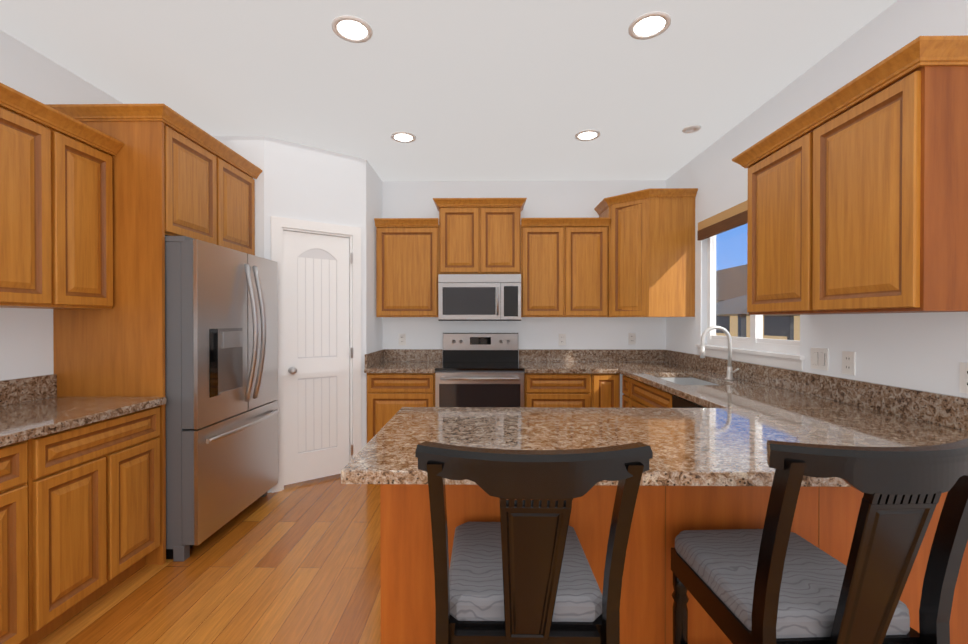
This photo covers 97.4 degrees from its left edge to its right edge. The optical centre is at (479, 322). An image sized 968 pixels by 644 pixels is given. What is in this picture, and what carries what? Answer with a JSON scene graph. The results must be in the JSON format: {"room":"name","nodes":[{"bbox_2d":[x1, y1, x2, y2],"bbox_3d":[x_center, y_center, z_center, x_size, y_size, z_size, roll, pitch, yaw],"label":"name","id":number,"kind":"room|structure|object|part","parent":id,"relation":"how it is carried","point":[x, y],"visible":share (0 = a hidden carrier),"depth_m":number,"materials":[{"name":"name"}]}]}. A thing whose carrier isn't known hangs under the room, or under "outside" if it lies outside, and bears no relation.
{"room":"kitchen","nodes":[
{"label":"kitchen","id":0,"kind":"room"},
{"bbox_2d":[0,30,122,380],"bbox_3d":[-2.401,-0.047,0.879,0.120,2.738,7.167,0,0,1],"label":"wall","id":1,"kind":"structure","parent":0,"point":[26,342],"depth_m":2.21,"materials":[{"name":"white paint"}]},
{"bbox_2d":[0,374,56,405],"bbox_3d":[-2.322,0.344,1.363,0.020,0.121,1.904,0,0,1],"label":"backsplash","id":2,"kind":"structure","parent":1,"relation":"attached to","point":[18,390],"depth_m":2.17,"materials":[{"name":"stone"}]},
{"bbox_2d":[0,83,123,308],"bbox_3d":[-2.124,-0.522,1.977,0.397,0.896,0.659,0,0,1],"label":"upper cabinet","id":3,"kind":"object","parent":1,"relation":"attached to","point":[56,220],"visible":1,"depth_m":1.98,"materials":[{"name":"brown wood"}]},
{"bbox_2d":[45,104,261,564],"bbox_3d":[-1.986,0.075,2.759,0.650,2.474,0.998,0,0,1],"label":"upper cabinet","id":4,"kind":"object","parent":1,"relation":"attached to","point":[174,173],"visible":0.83,"depth_m":2.31,"materials":[{"name":"brown wood"}]},
{"bbox_2d":[36,474,380,643],"bbox_3d":[-0.256,1.362,0.857,4.410,0.080,7.167,0,0,1],"label":"floor","id":5,"kind":"structure","parent":0,"point":[297,563],"depth_m":2.13,"materials":[{"name":"brown wood"}]},
{"bbox_2d":[0,440,28,643],"bbox_3d":[-2.031,0.881,1.421,0.599,0.875,0.457,0,0,1],"label":"base cabinet","id":6,"kind":"object","parent":5,"relation":"on","point":[14,626],"visible":0.94,"depth_m":1.58,"materials":[{"name":"brown wood"}]},
{"bbox_2d":[19,406,159,643],"bbox_3d":[-2.023,0.878,1.983,0.599,0.875,0.657,0,0,1],"label":"base cabinet","id":7,"kind":"object","parent":5,"relation":"on","point":[93,511],"visible":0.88,"depth_m":1.89,"materials":[{"name":"brown wood"}]},
{"bbox_2d":[165,236,277,560],"bbox_3d":[-1.901,0.415,2.790,0.765,1.792,0.902,0,0,1],"label":"refrigerator","id":8,"kind":"object","parent":5,"relation":"on","point":[176,550],"depth_m":2.47,"materials":[{"name":"grey metal"}]},
{"bbox_3d":[-1.574,0.381,2.785,0.110,1.682,0.902,0,0,1],"label":"refrigerator door","id":9,"kind":"part","parent":8,"relation":"part of","materials":[{"name":"silver metal"}]},
{"bbox_2d":[367,372,435,442],"bbox_3d":[-0.675,0.867,3.997,0.596,0.875,0.647,0,0,1],"label":"base cabinet","id":10,"kind":"object","parent":5,"relation":"on","point":[390,396],"visible":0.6,"depth_m":3.68,"materials":[{"name":"brown wood"}]},
{"bbox_2d":[364,361,442,372],"bbox_3d":[-0.680,0.410,3.982,0.609,0.038,0.672,0,0,1],"label":"countertop","id":11,"kind":"structure","parent":10,"relation":"on","point":[406,367],"depth_m":3.75,"materials":[{"name":"stone"}]},
{"bbox_2d":[435,333,524,406],"bbox_3d":[0.008,0.704,3.927,0.766,1.203,0.732,0,0,1],"label":"range","id":12,"kind":"object","parent":5,"relation":"on","point":[480,352],"depth_m":3.64,"materials":[{"name":"grey metal"}]},
{"bbox_3d":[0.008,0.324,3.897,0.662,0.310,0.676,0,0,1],"label":"kitchen range handle","id":13,"kind":"part","parent":12,"relation":"part of","materials":[{"name":"silver metal"}]},
{"bbox_2d":[415,441,652,643],"bbox_3d":[0.113,0.783,1.111,0.476,1.075,0.633,0,0,1],"label":"bar stool","id":14,"kind":"object","parent":5,"relation":"on","point":[520,572],"visible":1,"depth_m":0.91,"materials":[{"name":"black wood"}]},
{"bbox_2d":[524,373,590,407],"bbox_3d":[0.681,0.868,3.978,0.572,0.875,0.647,0,0,1],"label":"base cabinet","id":15,"kind":"object","parent":5,"relation":"on","point":[568,390],"visible":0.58,"depth_m":3.66,"materials":[{"name":"brown wood"}]},
{"bbox_2d":[591,373,619,407],"bbox_3d":[1.094,0.868,3.972,0.243,0.875,0.647,0,0,1],"label":"base cabinet","id":16,"kind":"object","parent":5,"relation":"on","point":[605,390],"visible":0.23,"depth_m":3.65,"materials":[{"name":"brown wood"}]},
{"bbox_2d":[520,362,616,373],"bbox_3d":[0.791,0.410,3.955,0.795,0.038,0.684,0,0,1],"label":"countertop","id":17,"kind":"structure","parent":16,"relation":"on","point":[530,367],"depth_m":3.75,"materials":[{"name":"stone"}]},
{"bbox_2d":[622,375,631,407],"bbox_3d":[1.540,0.870,3.536,0.647,0.875,0.198,0,0,1],"label":"base cabinet","id":18,"kind":"object","parent":5,"relation":"on","point":[626,389],"visible":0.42,"depth_m":3.54,"materials":[{"name":"brown wood"}]},
{"bbox_2d":[625,362,664,365],"bbox_3d":[1.503,0.410,3.945,0.330,0.038,0.684,0,0,1],"label":"countertop","id":19,"kind":"structure","parent":18,"relation":"on","point":[626,363],"depth_m":4.05,"materials":[{"name":"stone"}]},
{"bbox_2d":[630,378,672,407],"bbox_3d":[1.533,0.873,3.039,0.647,0.875,0.785,0,0,1],"label":"base cabinet","id":20,"kind":"object","parent":5,"relation":"on","point":[643,395],"visible":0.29,"depth_m":3.07,"materials":[{"name":"brown wood"}]},
{"bbox_2d":[341,402,851,486],"bbox_3d":[0.389,0.423,1.593,1.530,0.038,0.868,0,0,1],"label":"countertop","id":21,"kind":"structure","parent":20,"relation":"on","point":[728,432],"depth_m":1.50,"materials":[{"name":"stone"}]},
{"bbox_2d":[613,362,967,446],"bbox_3d":[1.515,0.417,2.715,0.675,0.038,3.144,0,0,1],"label":"countertop","id":22,"kind":"structure","parent":20,"relation":"on","point":[859,426],"depth_m":1.93,"materials":[{"name":"stone"}]},
{"bbox_2d":[661,378,717,384],"bbox_3d":[1.490,0.535,3.044,0.416,0.200,0.676,0,0,1],"label":"sink","id":23,"kind":"object","parent":22,"relation":"in","point":[687,381],"visible":0.19,"depth_m":3.36,"materials":[{"name":"silver metal"}]},
{"bbox_2d":[700,326,738,379],"bbox_3d":[1.666,0.207,2.943,0.236,0.378,0.132,0,0,1],"label":"faucet","id":24,"kind":"object","parent":22,"relation":"on","point":[730,372],"visible":1,"depth_m":2.97,"materials":[{"name":"silver metal"}]},
{"bbox_2d":[753,402,832,405],"bbox_3d":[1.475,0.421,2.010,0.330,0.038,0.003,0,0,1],"label":"countertop","id":25,"kind":"structure","parent":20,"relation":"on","point":[754,403],"depth_m":2.11,"materials":[{"name":"stone"}]},
{"bbox_2d":[672,395,705,407],"bbox_3d":[1.512,0.877,2.332,0.636,0.873,0.619,0,0,1],"label":"dishwasher","id":26,"kind":"object","parent":5,"relation":"on","point":[678,402],"visible":0.1,"depth_m":2.50,"materials":[{"name":"grey"}]},
{"bbox_2d":[671,438,967,643],"bbox_3d":[0.833,0.783,1.100,0.475,1.075,0.572,0,0,1],"label":"bar stool","id":27,"kind":"object","parent":5,"relation":"on","point":[775,580],"visible":1,"depth_m":0.91,"materials":[{"name":"black wood"}]},
{"bbox_3d":[-2.039,0.885,0.810,0.599,0.875,0.757,0,0,1],"label":"base cabinet","id":28,"kind":"object","parent":5,"relation":"on","visible":0},
{"bbox_2d":[0,397,166,446],"bbox_3d":[-2.020,0.424,1.359,0.625,0.038,1.904,0,0,1],"label":"countertop","id":29,"kind":"structure","parent":28,"relation":"on","point":[23,421],"depth_m":1.93,"materials":[{"name":"stone"}]},
{"bbox_2d":[212,136,263,257],"bbox_3d":[-1.975,-0.060,3.310,0.663,2.738,0.100,0,0,1],"label":"wall","id":30,"kind":"structure","parent":0,"point":[250,149],"depth_m":3.25,"materials":[{"name":"white paint"}]},
{"bbox_2d":[264,136,365,492],"bbox_3d":[-1.347,-0.062,3.533,0.808,2.738,0.100,0,0,-36],"label":"wall","id":31,"kind":"structure","parent":0,"point":[305,182],"depth_m":3.49,"materials":[{"name":"white paint"}]},
{"bbox_2d":[271,216,360,492],"bbox_3d":[-1.344,0.242,3.526,0.710,2.130,0.118,0,0,-36],"label":"door frame","id":32,"kind":"structure","parent":31,"relation":"attached to","point":[278,224],"depth_m":3.61,"materials":[{"name":"white wood"}]},
{"bbox_2d":[283,230,352,484],"bbox_3d":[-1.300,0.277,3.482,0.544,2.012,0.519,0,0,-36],"label":"pantry door","id":33,"kind":"structure","parent":31,"relation":"in","point":[316,343],"depth_m":3.50,"materials":[{"name":"white wood"}]},
{"bbox_3d":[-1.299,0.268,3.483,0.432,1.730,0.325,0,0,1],"label":"pantry door knob","id":34,"kind":"part","parent":33,"relation":"part of","materials":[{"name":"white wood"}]},
{"bbox_2d":[366,160,382,443],"bbox_3d":[-1.036,-0.064,4.027,0.100,2.738,0.593,0,0,1],"label":"wall","id":35,"kind":"structure","parent":0,"point":[374,333],"depth_m":3.90,"materials":[{"name":"white paint"}]},
{"bbox_2d":[365,349,383,367],"bbox_3d":[-0.976,0.329,3.986,0.017,0.121,0.632,0,0,1],"label":"backsplash","id":36,"kind":"structure","parent":35,"relation":"attached to","point":[374,358],"depth_m":3.93,"materials":[{"name":"stone"}]},
{"bbox_2d":[0,0,896,181],"bbox_3d":[-0.256,-1.466,0.841,4.410,0.100,7.167,0,0,1],"label":"ceiling","id":37,"kind":"structure","parent":0,"point":[494,90],"depth_m":2.39,"materials":[{"name":"grey paint"}]},
{"bbox_2d":[332,15,372,42],"bbox_3d":[-0.614,-1.418,2.058,0.190,0.008,0.190,0,0,1],"label":"recessed light","id":38,"kind":"object","parent":37,"relation":"in","point":[351,28],"visible":1,"depth_m":2.05,"materials":[{"name":"white"}]},
{"bbox_2d":[391,131,415,142],"bbox_3d":[-0.582,-1.424,3.268,0.190,0.008,0.190,0,0,1],"label":"recessed light","id":39,"kind":"object","parent":37,"relation":"in","point":[404,137],"visible":1,"depth_m":3.26,"materials":[{"name":"white"}]},
{"bbox_2d":[575,129,599,140],"bbox_3d":[0.823,-1.424,3.233,0.190,0.008,0.190,0,0,1],"label":"recessed light","id":40,"kind":"object","parent":37,"relation":"in","point":[588,135],"visible":1,"depth_m":3.23,"materials":[{"name":"white"}]},
{"bbox_2d":[628,11,670,39],"bbox_3d":[0.813,-1.418,2.033,0.190,0.008,0.190,0,0,1],"label":"recessed light","id":41,"kind":"object","parent":37,"relation":"in","point":[652,24],"visible":1,"depth_m":2.03,"materials":[{"name":"white"}]},
{"bbox_2d":[682,125,700,132],"bbox_3d":[1.559,-1.422,3.126,0.124,0.012,0.124,0,0,1],"label":"detector","id":42,"kind":"object","parent":37,"relation":"attached to","point":[691,128],"visible":0.98,"depth_m":3.12,"materials":[{"name":"white plastic"}]},
{"bbox_2d":[382,180,665,407],"bbox_3d":[-0.146,-0.066,4.371,4.290,2.738,0.120,0,0,1],"label":"wall","id":43,"kind":"structure","parent":0,"point":[544,199],"depth_m":4.30,"materials":[{"name":"white paint"}]},
{"bbox_2d":[399,334,405,344],"bbox_3d":[-0.782,0.168,4.316,0.072,0.115,0.008,0,0,1],"label":"electrical outlet","id":44,"kind":"object","parent":43,"relation":"attached to","point":[402,339],"visible":1,"depth_m":4.31,"materials":[{"name":"white plastic"}]},
{"bbox_2d":[374,218,438,316],"bbox_3d":[-0.672,-0.511,4.117,0.590,0.910,0.392,0,0,1],"label":"upper cabinet","id":45,"kind":"object","parent":43,"relation":"attached to","point":[407,261],"visible":0.94,"depth_m":3.97,"materials":[{"name":"brown wood"}]},
{"bbox_2d":[433,198,526,273],"bbox_3d":[0.007,-0.805,4.106,0.864,0.689,0.392,0,0,1],"label":"upper cabinet","id":46,"kind":"object","parent":43,"relation":"attached to","point":[479,235],"visible":0.94,"depth_m":3.96,"materials":[{"name":"brown wood"}]},
{"bbox_2d":[438,274,520,320],"bbox_3d":[0.006,-0.234,4.077,0.760,0.427,0.455,0,0,1],"label":"microwave","id":47,"kind":"object","parent":46,"relation":"attached to","point":[467,297],"depth_m":3.89,"materials":[{"name":"grey metal"}]},
{"bbox_3d":[0.168,-0.198,3.865,0.017,0.257,0.036,0,0,1],"label":"mounted microwave handle","id":48,"kind":"part","parent":47,"relation":"part of","materials":[{"name":"silver metal"}]},
{"bbox_2d":[384,349,663,361],"bbox_3d":[0.447,0.328,4.292,2.854,0.121,0.019,0,0,1],"label":"backsplash","id":49,"kind":"structure","parent":43,"relation":"attached to","point":[590,355],"depth_m":4.28,"materials":[{"name":"stone"}]},
{"bbox_2d":[559,334,565,344],"bbox_3d":[0.838,0.168,4.293,0.072,0.115,0.008,0,0,1],"label":"electrical outlet","id":50,"kind":"object","parent":43,"relation":"attached to","point":[562,339],"visible":1,"depth_m":4.29,"materials":[{"name":"white plastic"}]},
{"bbox_2d":[521,218,609,316],"bbox_3d":[0.797,-0.511,4.096,0.812,0.910,0.392,0,0,1],"label":"upper cabinet","id":51,"kind":"object","parent":43,"relation":"attached to","point":[564,267],"visible":1,"depth_m":3.95,"materials":[{"name":"brown wood"}]},
{"bbox_2d":[628,333,635,343],"bbox_3d":[1.537,0.158,4.284,0.072,0.115,0.008,0,0,1],"label":"electrical outlet","id":52,"kind":"object","parent":43,"relation":"attached to","point":[631,338],"visible":1,"depth_m":4.28,"materials":[{"name":"white plastic"}]},
{"bbox_2d":[594,188,697,316],"bbox_3d":[1.511,-0.602,3.957,0.718,1.094,0.650,0,0,1],"label":"upper cabinet","id":53,"kind":"object","parent":43,"relation":"attached to","point":[651,252],"visible":1,"depth_m":3.68,"materials":[{"name":"brown wood"}]},
{"bbox_2d":[666,0,967,397],"bbox_3d":[1.889,-0.047,0.819,0.120,2.738,6.927,0,0,1],"label":"wall","id":54,"kind":"structure","parent":0,"point":[928,351],"depth_m":2.10,"materials":[{"name":"white paint"}]},
{"bbox_2d":[695,224,804,370],"bbox_3d":[1.895,-0.285,3.019,0.130,1.110,1.210,0,0,1],"label":"window","id":55,"kind":"structure","parent":54,"relation":"in","point":[755,340],"depth_m":3.03,"materials":[{"name":"white plastic"}]},
{"bbox_2d":[697,200,747,239],"bbox_3d":[1.841,-0.764,3.017,0.030,0.148,1.120,0,0,1],"label":"window shade","id":56,"kind":"object","parent":55,"relation":"attached to","point":[729,219],"visible":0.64,"depth_m":3.18,"materials":[{"name":"brown wood"}]},
{"bbox_2d":[664,350,967,430],"bbox_3d":[1.843,0.336,2.700,0.019,0.121,3.124,0,0,1],"label":"backsplash","id":57,"kind":"structure","parent":54,"relation":"attached to","point":[951,411],"depth_m":2.08,"materials":[{"name":"stone"}]},
{"bbox_2d":[811,347,828,370],"bbox_3d":[1.844,0.194,2.307,0.008,0.115,0.118,0,0,1],"label":"light switch","id":58,"kind":"object","parent":54,"relation":"attached to","point":[820,358],"visible":1,"depth_m":2.30,"materials":[{"name":"white plastic"}]},
{"bbox_2d":[842,351,855,375],"bbox_3d":[1.842,0.200,2.122,0.008,0.115,0.072,0,0,1],"label":"electrical outlet","id":59,"kind":"object","parent":54,"relation":"attached to","point":[848,363],"visible":1,"depth_m":2.12,"materials":[{"name":"white plastic"}]},
{"bbox_2d":[732,35,967,314],"bbox_3d":[1.645,-0.493,1.923,0.392,0.898,1.064,0,0,1],"label":"upper cabinet","id":60,"kind":"object","parent":54,"relation":"attached to","point":[858,195],"visible":1,"depth_m":1.62,"materials":[{"name":"brown wood"}]},
{"bbox_2d":[960,362,967,393],"bbox_3d":[1.834,0.208,1.587,0.008,0.115,0.072,0,0,1],"label":"electrical outlet","id":61,"kind":"object","parent":54,"relation":"attached to","point":[963,377],"visible":1,"depth_m":1.61,"materials":[{"name":"white plastic"}]},
{"label":"outside","id":62,"kind":"structure","parent":0,"visible":0},
{"bbox_3d":[31.979,1.553,59.547,57.640,0.100,140.000,0,0,1],"label":"ground","id":63,"kind":"structure","parent":62,"visible":0},
{"bbox_2d":[716,264,799,340],"bbox_3d":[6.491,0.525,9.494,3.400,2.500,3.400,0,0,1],"label":"neighboring house","id":64,"kind":"structure","parent":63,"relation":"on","point":[734,312],"depth_m":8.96,"materials":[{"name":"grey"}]},
{"bbox_3d":[0.438,0.880,1.749,1.542,0.875,0.534,0,0,1],"label":"cabinet","id":65,"kind":"object","parent":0,"visible":0},
{"bbox_2d":[380,484,967,643],"bbox_3d":[0.750,0.880,1.743,2.176,0.875,0.576,0,0,1],"label":"panel","id":66,"kind":"object","parent":65,"relation":"attached to","point":[824,519],"visible":0.18,"depth_m":1.46,"materials":[{"name":"brown wood"}]}
]}

